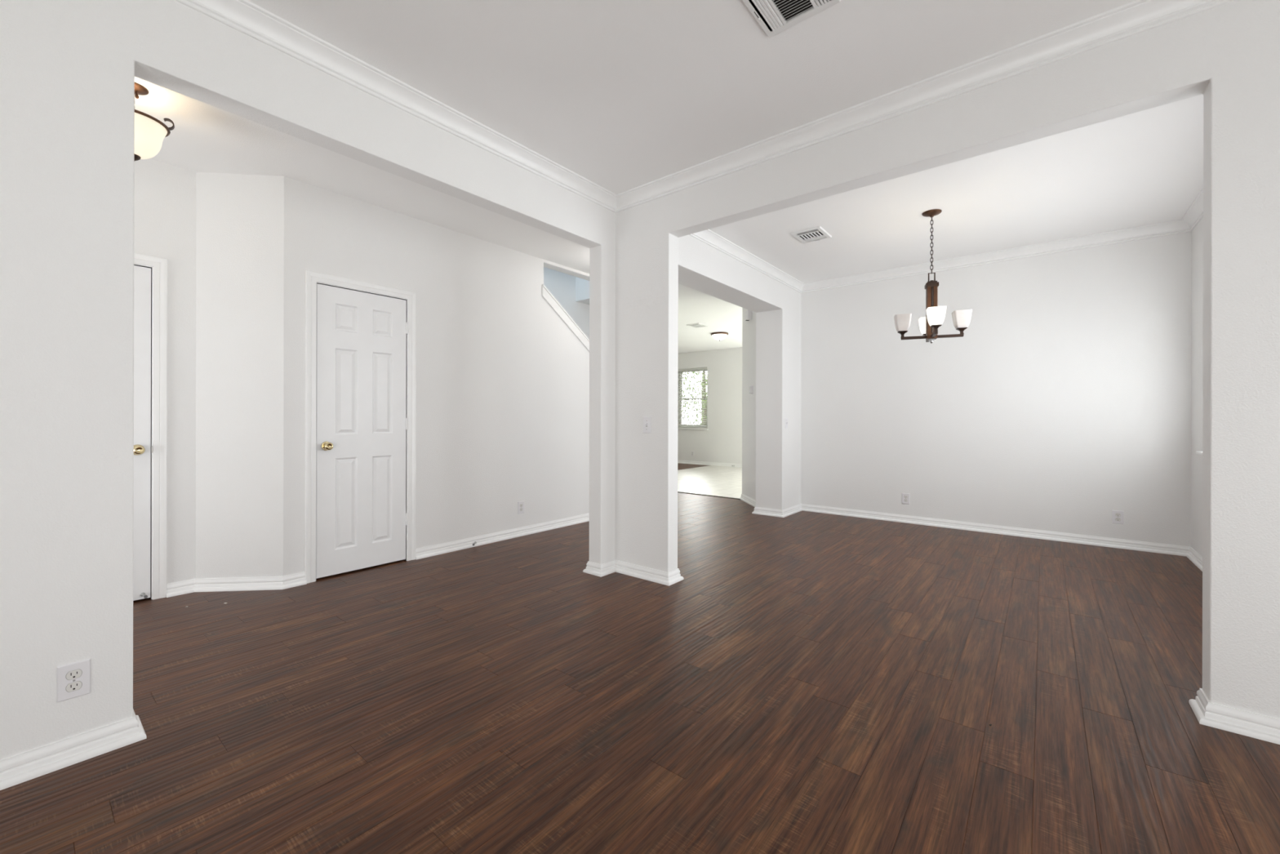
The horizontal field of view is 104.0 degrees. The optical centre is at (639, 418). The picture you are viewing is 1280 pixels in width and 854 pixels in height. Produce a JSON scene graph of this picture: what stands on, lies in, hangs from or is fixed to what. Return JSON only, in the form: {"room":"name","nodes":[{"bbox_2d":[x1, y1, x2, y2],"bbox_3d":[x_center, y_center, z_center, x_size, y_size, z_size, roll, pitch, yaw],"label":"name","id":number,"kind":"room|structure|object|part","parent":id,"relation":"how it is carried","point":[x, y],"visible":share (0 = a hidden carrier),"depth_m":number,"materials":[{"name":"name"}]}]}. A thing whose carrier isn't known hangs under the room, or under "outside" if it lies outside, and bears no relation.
{"room":"empty living room","nodes":[
{"label":"empty living room","id":0,"kind":"room"},
{"bbox_2d":[133,158,196,598],"bbox_3d":[-3.760,-0.363,2.242,0.120,2.950,2.664,0,0,39],"label":"wall","id":1,"kind":"structure","parent":0,"point":[165,194],"depth_m":3.17,"materials":[{"name":"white light gray-white paint"}]},
{"bbox_2d":[133,252,167,600],"bbox_3d":[-3.284,0.056,2.785,0.182,2.113,0.944,0,0,39],"label":"door","id":2,"kind":"structure","parent":1,"relation":"in","point":[143,449],"depth_m":3.08,"materials":[{"name":"white wood"}]},
{"bbox_3d":[-3.024,0.188,3.014,0.066,0.064,0.064,0,0,39],"label":"knob","id":3,"kind":"part","parent":2,"relation":"part of","materials":[{"name":"gold metal"}]},
{"bbox_2d":[140,592,147,598],"bbox_3d":[-3.004,1.071,3.032,0.078,0.022,0.022,0,0,34],"label":"door stop","id":4,"kind":"object","parent":2,"relation":"attached to","point":[141,593],"visible":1,"depth_m":3.03,"materials":[{"name":"metal"}]},
{"bbox_2d":[195,172,284,578],"bbox_3d":[-2.643,-0.361,3.324,0.584,2.950,0.120,0,0,-6],"label":"wall","id":5,"kind":"structure","parent":0,"point":[240,227],"depth_m":3.27,"materials":[{"name":"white off-white paint"}]},
{"bbox_2d":[166,572,306,597],"bbox_3d":[-2.608,1.075,3.253,0.759,0.078,0.109,0,0,-14],"label":"baseboard","id":6,"kind":"structure","parent":5,"relation":"attached to","point":[264,583],"depth_m":3.25,"materials":[{"name":"white wood"}]},
{"bbox_2d":[0,0,615,759],"bbox_3d":[-1.673,-0.359,1.948,0.120,2.950,4.829,0,0,39],"label":"wall","id":7,"kind":"structure","parent":0,"point":[68,68],"depth_m":1.67,"materials":[{"name":"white light gray-white paint"}]},
{"bbox_2d":[0,709,146,790],"bbox_3d":[-2.477,1.075,0.956,0.180,0.078,2.178,0,0,39],"label":"baseboard","id":8,"kind":"structure","parent":7,"relation":"attached to","point":[17,769],"depth_m":1.62,"materials":[{"name":"white wood"}]},
{"bbox_2d":[56,658,90,702],"bbox_3d":[-1.848,0.854,1.633,0.007,0.114,0.074,0,0,39],"label":"wall outlet","id":9,"kind":"object","parent":7,"relation":"attached to","point":[73,679],"visible":1,"depth_m":1.63,"materials":[{"name":"white plastic"}]},
{"bbox_2d":[65,680,82,692],"bbox_3d":[-1.846,0.873,1.632,0.001,0.029,0.036,0,0,39],"label":"receptacle","id":10,"kind":"object","parent":9,"relation":"attached to","point":[70,686],"depth_m":1.63,"materials":[{"name":"plastic"}]},
{"bbox_2d":[65,668,82,679],"bbox_3d":[-1.846,0.834,1.632,0.001,0.029,0.036,0,0,39],"label":"receptacle","id":11,"kind":"object","parent":9,"relation":"attached to","point":[70,673],"depth_m":1.63,"materials":[{"name":"plastic"}]},
{"bbox_2d":[175,0,1235,213],"bbox_3d":[0.288,-1.568,0.325,4.966,0.096,4.663,0,0,39],"label":"trim","id":12,"kind":"structure","parent":7,"relation":"attached to","point":[1137,16],"depth_m":2.35,"materials":[{"name":"white wood"}]},
{"bbox_2d":[283,176,543,576],"bbox_3d":[-1.703,-0.359,4.186,0.120,2.950,2.197,0,0,39],"label":"wall","id":13,"kind":"structure","parent":0,"point":[480,303],"depth_m":4.19,"materials":[{"name":"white off-white paint"}]},
{"bbox_2d":[304,270,416,583],"bbox_3d":[-2.053,0.055,3.705,0.182,2.120,0.764,0,0,39],"label":"door","id":14,"kind":"structure","parent":13,"relation":"in","point":[361,375],"depth_m":3.65,"materials":[{"name":"white wood"}]},
{"bbox_3d":[-2.166,0.190,3.472,0.066,0.064,0.064,0,0,39],"label":"knob","id":15,"kind":"part","parent":14,"relation":"part of","materials":[{"name":"gold metal"}]},
{"bbox_2d":[415,513,589,559],"bbox_3d":[-0.674,1.079,5.344,0.030,0.078,3.528,0,0,39],"label":"baseboard","id":16,"kind":"structure","parent":13,"relation":"attached to","point":[433,550],"depth_m":4.55,"materials":[{"name":"white wood"}]},
{"bbox_2d":[517,501,524,513],"bbox_3d":[-1.137,0.849,4.789,0.007,0.114,0.074,0,0,39],"label":"wall outlet","id":17,"kind":"object","parent":13,"relation":"attached to","point":[521,504],"visible":1,"depth_m":4.78,"materials":[{"name":"white plastic"}]},
{"bbox_2d":[542,298,589,522],"bbox_3d":[-0.318,-0.082,5.902,0.120,2.402,2.215,0,0,39],"label":"wall","id":18,"kind":"structure","parent":0,"point":[566,442],"depth_m":5.22,"materials":[{"name":"white paint"}]},
{"bbox_2d":[542,284,589,351],"bbox_3d":[-0.323,-0.486,5.892,0.164,1.703,2.237,0,0,39],"label":"trim","id":19,"kind":"structure","parent":18,"relation":"attached to","point":[547,295],"depth_m":5.21,"materials":[{"name":"white paint"}]},
{"bbox_2d":[543,266,589,338],"bbox_3d":[-2.748,-1.536,4.567,0.120,5.300,7.550,0,0,39],"label":"wall","id":20,"kind":"structure","parent":0,"point":[562,286],"depth_m":6.69,"materials":[{"name":"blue paint"}]},
{"bbox_2d":[543,259,589,280],"bbox_3d":[-0.314,-1.697,5.902,0.120,0.267,2.215,0,0,39],"label":"lintel","id":21,"kind":"object","parent":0,"point":[547,264],"visible":0.07,"depth_m":5.28,"materials":[{"name":"white paint"}]},
{"bbox_2d":[575,276,589,304],"bbox_3d":[-0.193,-2.887,6.801,1.065,2.587,0.866,0,0,39],"label":"wall","id":22,"kind":"structure","parent":0,"point":[582,286],"depth_m":6.72,"materials":[{"name":"blue paint"}]},
{"bbox_2d":[0,492,1279,853],"bbox_3d":[0.382,1.121,2.466,7.700,0.001,8.320,0,0,39],"label":"floor","id":23,"kind":"structure","parent":0,"point":[810,682],"depth_m":1.94,"materials":[{"name":"brown wood"}]},
{"bbox_2d":[582,560,684,586],"bbox_3d":[-0.015,1.081,3.680,0.737,0.078,0.549,0,0,39],"label":"baseboard","id":24,"kind":"structure","parent":23,"relation":"on","point":[659,576],"depth_m":3.55,"materials":[{"name":"white wood"}]},
{"bbox_2d":[677,491,740,499],"bbox_3d":[0.293,1.123,7.872,3.030,0.016,0.050,0,0,39],"label":"trim","id":25,"kind":"structure","parent":23,"relation":"on","point":[677,491],"depth_m":7.26,"materials":[{"name":"brown wood"}]},
{"bbox_2d":[134,0,1203,353],"bbox_3d":[0.368,-1.760,5.258,11.160,0.338,12.560,0,0,39],"label":"ceiling","id":26,"kind":"structure","parent":0,"point":[623,95],"depth_m":2.70,"materials":[{"name":"paint"}]},
{"bbox_2d":[133,82,174,161],"bbox_3d":[-2.447,-1.417,2.399,0.276,0.360,0.283,0,0,0],"label":"pendant light","id":27,"kind":"object","parent":26,"relation":"hanging from","point":[150,132],"visible":0.5,"depth_m":2.40,"materials":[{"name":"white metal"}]},
{"bbox_3d":[-2.443,-1.346,2.407,0.249,0.167,0.249,0,0,0],"label":"lamp shade","id":28,"kind":"part","parent":27,"relation":"part of","materials":[{"name":"beige glass"}]},
{"bbox_2d":[686,323,707,328],"bbox_3d":[1.014,-1.648,8.854,0.270,0.018,0.310,0,0,39],"label":"ceiling vent","id":29,"kind":"object","parent":26,"relation":"in","point":[694,325],"visible":1,"depth_m":8.83,"materials":[{"name":"white metal"}]},
{"bbox_2d":[711,332,728,341],"bbox_3d":[1.543,-1.580,9.696,0.336,0.152,0.336,0,0,39],"label":"dome light","id":30,"kind":"object","parent":26,"relation":"attached to","point":[719,336],"visible":1,"depth_m":9.60,"materials":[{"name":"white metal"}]},
{"bbox_2d":[742,0,840,37],"bbox_3d":[0.565,-1.604,1.901,0.300,0.018,0.300,0,0,39],"label":"ceiling vent","id":31,"kind":"object","parent":26,"relation":"in","point":[774,16],"visible":1,"depth_m":1.97,"materials":[{"name":"white metal"}]},
{"bbox_2d":[790,226,831,243],"bbox_3d":[1.528,-1.632,4.458,0.260,0.018,0.310,0,0,39],"label":"ceiling vent","id":32,"kind":"object","parent":26,"relation":"in","point":[815,233],"visible":1,"depth_m":4.45,"materials":[{"name":"white metal"}]},
{"bbox_2d":[893,208,972,343],"bbox_3d":[2.320,-1.120,3.978,0.447,1.040,0.447,0,0,-23],"label":"chandelier","id":33,"kind":"object","parent":26,"relation":"hanging from","point":[934,318],"visible":1,"depth_m":3.95,"materials":[{"name":"brown metal"}]},
{"bbox_3d":[2.129,-0.772,4.055,0.122,0.132,0.122,0,0,22],"label":"lamp shade","id":34,"kind":"part","parent":33,"relation":"part of","materials":[{"name":"white glass"}]},
{"bbox_3d":[2.202,-0.657,4.025,0.184,0.032,0.021,0,0,22],"label":"arm","id":35,"kind":"part","parent":33,"relation":"part of","materials":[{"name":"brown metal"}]},
{"bbox_3d":[2.396,-0.771,4.168,0.122,0.132,0.122,0,0,22],"label":"lamp shade","id":36,"kind":"part","parent":33,"relation":"part of","materials":[{"name":"white glass"}]},
{"bbox_3d":[2.321,-1.382,3.978,0.017,0.459,0.017,0,0,-23],"label":"chain","id":37,"kind":"part","parent":33,"relation":"part of","materials":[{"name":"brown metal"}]},
{"bbox_3d":[2.319,-0.862,3.978,0.008,0.369,0.008,0,0,22],"label":"wire rod","id":38,"kind":"part","parent":33,"relation":"part of","materials":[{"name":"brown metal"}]},
{"bbox_3d":[2.272,-0.657,3.862,0.021,0.032,0.182,0,0,22],"label":"arm","id":39,"kind":"part","parent":33,"relation":"part of","materials":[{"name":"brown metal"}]},
{"bbox_3d":[2.242,-0.771,3.788,0.122,0.132,0.122,0,0,22],"label":"lamp shade","id":40,"kind":"part","parent":33,"relation":"part of","materials":[{"name":"white glass"}]},
{"bbox_3d":[2.436,-0.656,3.931,0.184,0.032,0.021,0,0,22],"label":"arm","id":41,"kind":"part","parent":33,"relation":"part of","materials":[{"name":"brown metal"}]},
{"bbox_3d":[2.509,-0.771,3.901,0.122,0.132,0.122,0,0,22],"label":"lamp shade","id":42,"kind":"part","parent":33,"relation":"part of","materials":[{"name":"white glass"}]},
{"bbox_2d":[677,462,708,470],"bbox_3d":[-0.458,1.119,11.240,2.370,0.001,4.280,0,0,39],"label":"floor","id":43,"kind":"structure","parent":0,"point":[680,466],"depth_m":11.95,"materials":[{"name":"brown wood"}]},
{"bbox_2d":[677,346,742,463],"bbox_3d":[3.662,-0.347,10.616,9.760,2.950,0.160,0,0,39],"label":"wall","id":44,"kind":"structure","parent":0,"point":[722,442],"depth_m":11.95,"materials":[{"name":"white off-white paint"}]},
{"bbox_2d":[677,369,708,429],"bbox_3d":[1.317,-0.496,12.481,0.967,1.522,0.185,0,0,39],"label":"window","id":45,"kind":"structure","parent":44,"relation":"in","point":[699,370],"depth_m":12.75,"materials":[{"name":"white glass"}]},
{"bbox_2d":[677,367,707,428],"bbox_3d":[1.308,-0.509,12.470,0.891,1.491,0.070,0,0,39],"label":"window blind","id":46,"kind":"object","parent":45,"relation":"attached to","point":[700,368],"visible":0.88,"depth_m":12.47,"materials":[{"name":"white plastic"}]},
{"bbox_3d":[1.310,0.225,12.475,0.891,0.024,0.044,0,0,39],"label":"rail","id":47,"kind":"part","parent":46,"relation":"part of","materials":[{"name":"white plastic"}]},
{"bbox_3d":[1.299,0.252,12.461,0.967,0.025,0.135,0,0,39],"label":"sill","id":48,"kind":"part","parent":45,"relation":"part of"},
{"bbox_3d":[1.352,-0.167,12.526,0.817,0.720,0.020,0,0,39],"label":"sash","id":49,"kind":"part","parent":45,"relation":"part of","materials":[{"name":"white glass"}]},
{"bbox_3d":[1.367,-0.849,12.543,0.817,0.725,0.020,0,0,39],"label":"sash","id":50,"kind":"part","parent":45,"relation":"part of","materials":[{"name":"white glass"}]},
{"bbox_2d":[677,459,742,467],"bbox_3d":[2.292,1.086,11.598,6.000,0.078,0.030,0,0,39],"label":"baseboard","id":51,"kind":"structure","parent":44,"relation":"attached to","point":[728,464],"depth_m":12.07,"materials":[{"name":"white wood"}]},
{"bbox_2d":[677,465,742,497],"bbox_3d":[3.316,1.137,8.194,7.330,0.020,4.280,0,0,39],"label":"floor tile","id":52,"kind":"structure","parent":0,"point":[712,480],"depth_m":8.99,"materials":[{"name":"beige tile"}]},
{"bbox_2d":[678,235,800,510],"bbox_3d":[0.897,-0.353,5.082,0.330,2.950,3.296,0,0,39],"label":"wall","id":53,"kind":"structure","parent":0,"point":[703,268],"depth_m":5.79,"materials":[{"name":"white light gray-white paint"}]},
{"bbox_2d":[785,417,787,427],"bbox_3d":[1.708,0.052,5.811,0.017,0.114,0.069,0,0,39],"label":"light switch","id":54,"kind":"object","parent":53,"relation":"attached to","point":[786,419],"visible":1,"depth_m":5.81,"materials":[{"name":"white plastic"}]},
{"bbox_2d":[742,307,755,500],"bbox_3d":[1.565,-0.351,6.539,0.781,2.950,0.718,0,0,39],"label":"wall","id":55,"kind":"structure","parent":0,"point":[748,327],"depth_m":6.69,"materials":[{"name":"white paint"}]},
{"bbox_2d":[745,309,751,320],"bbox_3d":[1.438,-1.371,6.633,0.055,0.126,0.115,0,0,-6],"label":"door chime","id":56,"kind":"object","parent":55,"relation":"attached to","point":[748,313],"visible":0.97,"depth_m":6.58,"materials":[{"name":"white plastic"}]},
{"bbox_2d":[749,385,753,394],"bbox_3d":[1.455,-0.380,6.559,0.033,0.108,0.082,0,0,-6],"label":"thermostat","id":57,"kind":"object","parent":55,"relation":"attached to","point":[751,388],"visible":1,"depth_m":6.52,"materials":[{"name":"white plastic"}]},
{"bbox_2d":[614,0,1279,718],"bbox_3d":[1.817,-0.351,2.159,5.086,2.950,0.116,0,0,39],"label":"wall","id":58,"kind":"structure","parent":0,"point":[1228,54],"depth_m":1.92,"materials":[{"name":"white paint"}]},
{"bbox_2d":[643,417,651,433],"bbox_3d":[0.045,0.044,3.504,0.069,0.114,0.017,0,0,39],"label":"light switch","id":59,"kind":"object","parent":58,"relation":"attached to","point":[646,420],"visible":1,"depth_m":3.50,"materials":[{"name":"white plastic"}]},
{"bbox_2d":[800,231,1191,546],"bbox_3d":[3.335,-0.347,5.154,3.413,2.950,0.120,0,0,39],"label":"wall","id":60,"kind":"structure","parent":0,"point":[1063,402],"depth_m":4.82,"materials":[{"name":"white light gray-white paint"}]},
{"bbox_2d":[902,493,909,504],"bbox_3d":[2.886,0.868,5.432,0.074,0.114,0.007,0,0,39],"label":"wall outlet","id":61,"kind":"object","parent":60,"relation":"attached to","point":[905,496],"visible":1,"depth_m":5.43,"materials":[{"name":"white plastic"}]},
{"bbox_2d":[688,188,1203,293],"bbox_3d":[2.267,-1.594,3.907,3.273,0.096,3.166,0,0,39],"label":"trim","id":62,"kind":"structure","parent":60,"relation":"attached to","point":[1194,214],"depth_m":4.79,"materials":[{"name":"white wood"}]},
{"bbox_2d":[739,493,1279,744],"bbox_3d":[2.569,1.087,3.831,5.811,0.078,3.727,0,0,39],"label":"baseboard","id":63,"kind":"structure","parent":60,"relation":"attached to","point":[1264,727],"depth_m":4.35,"materials":[{"name":"white wood"}]},
{"bbox_2d":[1111,510,1124,524],"bbox_3d":[4.187,0.861,4.382,0.074,0.114,0.007,0,0,39],"label":"wall outlet","id":64,"kind":"object","parent":60,"relation":"attached to","point":[1117,517],"visible":1,"depth_m":4.38,"materials":[{"name":"white plastic"}]},
{"bbox_2d":[1191,217,1203,555],"bbox_3d":[3.584,-0.347,2.842,0.120,2.950,3.266,0,0,39],"label":"wall","id":65,"kind":"structure","parent":0,"point":[1197,333],"depth_m":3.97,"materials":[{"name":"white paint"}]},
{"bbox_2d":[1195,451,1202,455],"bbox_3d":[3.475,-0.401,2.738,0.150,1.342,2.705,0,0,39],"label":"window","id":66,"kind":"structure","parent":65,"relation":"in","point":[1197,452],"depth_m":3.74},
{"label":"outside","id":67,"kind":"structure","parent":0,"visible":0},
{"bbox_3d":[13.657,1.651,24.880,50.000,0.200,34.120,0,0,39],"label":"lawn","id":68,"kind":"structure","parent":67,"visible":0},
{"bbox_2d":[681,371,706,424],"bbox_3d":[2.445,-0.655,19.256,3.020,4.374,3.044,0,0,39],"label":"tree","id":69,"kind":"object","parent":68,"relation":"on","point":[695,371],"visible":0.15,"depth_m":19.11,"materials":[{"name":"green plant"}]}
]}

